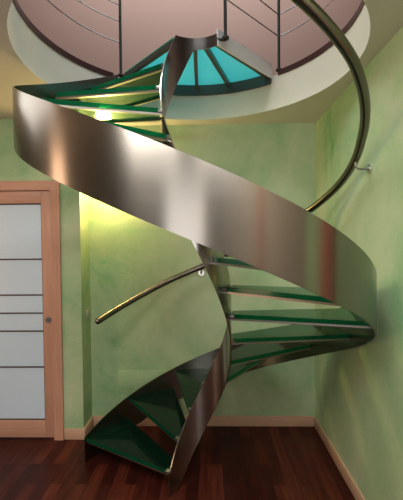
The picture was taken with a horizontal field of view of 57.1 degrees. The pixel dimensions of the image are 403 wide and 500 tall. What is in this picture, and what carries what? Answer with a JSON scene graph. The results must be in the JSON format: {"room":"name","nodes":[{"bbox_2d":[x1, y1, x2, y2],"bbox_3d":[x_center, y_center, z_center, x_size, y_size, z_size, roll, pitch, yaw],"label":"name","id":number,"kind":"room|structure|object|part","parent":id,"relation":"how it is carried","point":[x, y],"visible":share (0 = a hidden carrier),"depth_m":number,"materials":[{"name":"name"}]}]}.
{"room":"stairwell","nodes":[
{"label":"stairwell","id":0,"kind":"room"},
{"bbox_2d":[0,119,91,428],"bbox_3d":[-2.065,0.256,3.273,2.129,2.685,0.329,0,2,1],"label":"wall","id":1,"kind":"structure","parent":0,"point":[74,205],"depth_m":3.10,"materials":[{"name":"green paint"}]},
{"bbox_2d":[0,180,63,439],"bbox_3d":[-1.617,0.513,3.145,0.905,2.170,0.122,0,2,1],"label":"door","id":2,"kind":"structure","parent":1,"relation":"in","point":[31,332],"depth_m":3.11,"materials":[{"name":"brown wood"}]},
{"bbox_3d":[-1.623,-0.438,3.102,0.578,0.103,0.045,0,2,1],"label":"rail","id":3,"kind":"part","parent":2,"relation":"part of","materials":[{"name":"brown wood"}]},
{"bbox_3d":[-1.615,0.527,3.125,0.578,1.828,0.010,0,2,1],"label":"glass panel","id":4,"kind":"part","parent":2,"relation":"part of","materials":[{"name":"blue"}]},
{"bbox_3d":[-1.607,1.514,3.155,0.578,0.146,0.045,0,2,1],"label":"rail","id":5,"kind":"part","parent":2,"relation":"part of","materials":[{"name":"brown wood"}]},
{"bbox_3d":[-1.617,0.513,3.145,0.905,2.170,0.122,0,2,1],"label":"frame","id":6,"kind":"part","parent":2,"relation":"part of","materials":[{"name":"brown wood"}]},
{"bbox_2d":[64,428,84,439],"bbox_3d":[-1.067,1.549,3.115,0.176,0.092,0.014,0,2,1],"label":"baseboard","id":7,"kind":"structure","parent":1,"relation":"attached to","point":[69,433],"depth_m":3.11,"materials":[{"name":"brown wood"}]},
{"bbox_2d":[84,416,93,435],"bbox_3d":[-0.984,1.545,3.235,0.014,0.092,0.229,0,2,1],"label":"baseboard","id":8,"kind":"structure","parent":1,"relation":"attached to","point":[90,424],"depth_m":3.23,"materials":[{"name":"brown wood"}]},
{"bbox_2d":[0,426,354,499],"bbox_3d":[-1.053,1.709,0.762,4.235,0.100,5.385,0,2,1],"label":"floor","id":9,"kind":"structure","parent":0,"point":[227,462],"depth_m":2.69,"materials":[{"name":"brown wood"}]},
{"bbox_2d":[12,29,376,498],"bbox_3d":[-0.008,0.093,2.275,1.962,3.030,1.983,0,2,1],"label":"spiral staircase","id":10,"kind":"structure","parent":9,"relation":"on","point":[72,133],"depth_m":1.93,"materials":[{"name":"silver metal"}]},
{"bbox_3d":[-0.308,-1.376,2.703,0.322,0.020,0.649,-1,2,-30],"label":"landing panel","id":11,"kind":"part","parent":10,"relation":"part of","materials":[{"name":"teal glass"}]},
{"bbox_3d":[-0.181,-1.379,2.772,0.291,0.020,0.659,0,2,1],"label":"landing panel","id":12,"kind":"part","parent":10,"relation":"part of","materials":[{"name":"teal glass"}]},
{"bbox_3d":[0.087,-1.381,2.768,0.267,0.020,0.655,0,2,1],"label":"landing panel","id":13,"kind":"part","parent":10,"relation":"part of","materials":[{"name":"teal glass"}]},
{"bbox_3d":[0.219,-1.381,2.705,0.329,0.020,0.649,0,2,29],"label":"landing panel","id":14,"kind":"part","parent":10,"relation":"part of","materials":[{"name":"teal glass"}]},
{"bbox_3d":[0.325,-1.382,2.639,0.010,0.105,0.668,1,2,42],"label":"plate","id":15,"kind":"part","parent":10,"relation":"part of","materials":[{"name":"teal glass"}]},
{"bbox_2d":[17,0,361,77],"bbox_3d":[-0.031,-2.819,4.276,6.200,2.855,0.100,0,2,1],"label":"wall","id":16,"kind":"structure","parent":0,"point":[147,25],"depth_m":4.24,"materials":[{"name":"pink paint"}]},
{"bbox_2d":[0,0,402,125],"bbox_3d":[-1.076,-1.025,0.688,4.235,0.001,5.385,0,2,1],"label":"ceiling","id":17,"kind":"structure","parent":0,"point":[386,16],"depth_m":2.33,"materials":[{"name":"beige paint"}]},
{"bbox_2d":[7,1,369,119],"bbox_3d":[-0.061,-1.204,2.165,1.910,0.260,1.910,0,2,1],"label":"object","id":18,"kind":"structure","parent":17,"relation":"attached to","point":[300,83],"depth_m":2.62,"materials":[{"name":"white paint"}]},
{"bbox_2d":[89,123,314,416],"bbox_3d":[0.005,0.237,3.343,2.006,2.685,0.100,0,2,1],"label":"wall","id":19,"kind":"structure","parent":0,"point":[183,320],"depth_m":3.30,"materials":[{"name":"green paint"}]},
{"bbox_2d":[118,370,168,392],"bbox_3d":[-0.461,1.182,3.326,0.580,0.205,0.004,0,2,1],"label":"access panel","id":20,"kind":"object","parent":19,"relation":"attached to","point":[129,381],"visible":0.49,"depth_m":3.33,"materials":[{"name":"green paint"}]},
{"bbox_2d":[93,416,313,425],"bbox_3d":[0.014,1.534,3.321,1.978,0.092,0.014,0,2,1],"label":"baseboard","id":21,"kind":"structure","parent":19,"relation":"attached to","point":[214,420],"depth_m":3.31,"materials":[{"name":"brown wood"}]},
{"bbox_2d":[95,0,371,323],"bbox_3d":[0.078,-0.444,2.268,1.801,2.021,2.008,0,2,1],"label":"handrail","id":22,"kind":"object","parent":19,"relation":"attached to","point":[311,8],"visible":0.74,"depth_m":1.78,"materials":[{"name":"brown metal"}]},
{"bbox_2d":[315,27,402,499],"bbox_3d":[1.026,0.270,1.829,0.100,2.685,3.085,0,2,1],"label":"wall","id":23,"kind":"structure","parent":0,"point":[359,390],"depth_m":2.11,"materials":[{"name":"green paint"}]},
{"bbox_2d":[314,417,365,499],"bbox_3d":[0.991,1.552,2.369,0.014,0.092,1.849,0,2,1],"label":"baseboard","id":24,"kind":"structure","parent":23,"relation":"attached to","point":[350,482],"depth_m":2.65,"materials":[{"name":"brown wood"}]},
{"label":"floor","id":25,"kind":"structure","parent":0,"visible":0},
{"bbox_2d":[13,0,364,76],"bbox_3d":[-0.065,-1.339,2.032,2.010,0.042,1.752,0,2,1],"label":"trim","id":26,"kind":"structure","parent":25,"relation":"attached to","point":[28,22],"depth_m":2.51,"materials":[{"name":"red wood"}]},
{"bbox_2d":[47,0,122,76],"bbox_3d":[-0.776,-1.875,2.051,0.543,1.040,1.742,-1,2,-8],"label":"guardrail","id":27,"kind":"object","parent":26,"relation":"on","point":[120,74],"visible":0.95,"depth_m":2.92,"materials":[{"name":"silver metal"}]},
{"bbox_3d":[-0.716,-1.616,2.095,0.641,0.008,1.679,0,2,1],"label":"rod","id":28,"kind":"part","parent":27,"relation":"part of","materials":[{"name":"silver metal"}]},
{"bbox_3d":[-0.718,-1.781,2.090,0.641,0.008,1.679,0,2,1],"label":"rod","id":29,"kind":"part","parent":27,"relation":"part of","materials":[{"name":"silver metal"}]},
{"bbox_3d":[-0.643,-1.880,2.923,0.022,1.000,0.022,0,2,1],"label":"post","id":30,"kind":"part","parent":27,"relation":"part of","materials":[{"name":"silver metal"}]},
{"bbox_2d":[217,0,332,71],"bbox_3d":[0.568,-1.879,2.093,0.770,1.056,1.503,-1,2,-14],"label":"guardrail","id":31,"kind":"object","parent":26,"relation":"on","point":[225,37],"visible":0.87,"depth_m":2.75,"materials":[{"name":"silver metal"}]},
{"bbox_3d":[0.151,-1.872,2.393,0.022,1.000,0.022,0,2,1],"label":"post","id":32,"kind":"part","parent":31,"relation":"part of","materials":[{"name":"silver metal"}]},
{"bbox_3d":[0.375,-1.640,2.629,0.440,0.008,0.473,0,2,1],"label":"rod","id":33,"kind":"part","parent":31,"relation":"part of","materials":[{"name":"silver metal"}]},
{"bbox_3d":[0.374,-1.805,2.624,0.008,0.008,0.638,1,2,44],"label":"rod","id":34,"kind":"part","parent":31,"relation":"part of","materials":[{"name":"silver metal"}]},
{"bbox_3d":[0.595,-1.888,2.851,0.022,1.000,0.022,0,2,1],"label":"post","id":35,"kind":"part","parent":31,"relation":"part of","materials":[{"name":"metal"}]},
{"bbox_3d":[0.660,-1.627,2.078,0.489,0.008,1.562,0,2,1],"label":"rod","id":36,"kind":"part","parent":31,"relation":"part of","materials":[{"name":"silver metal"}]}
]}

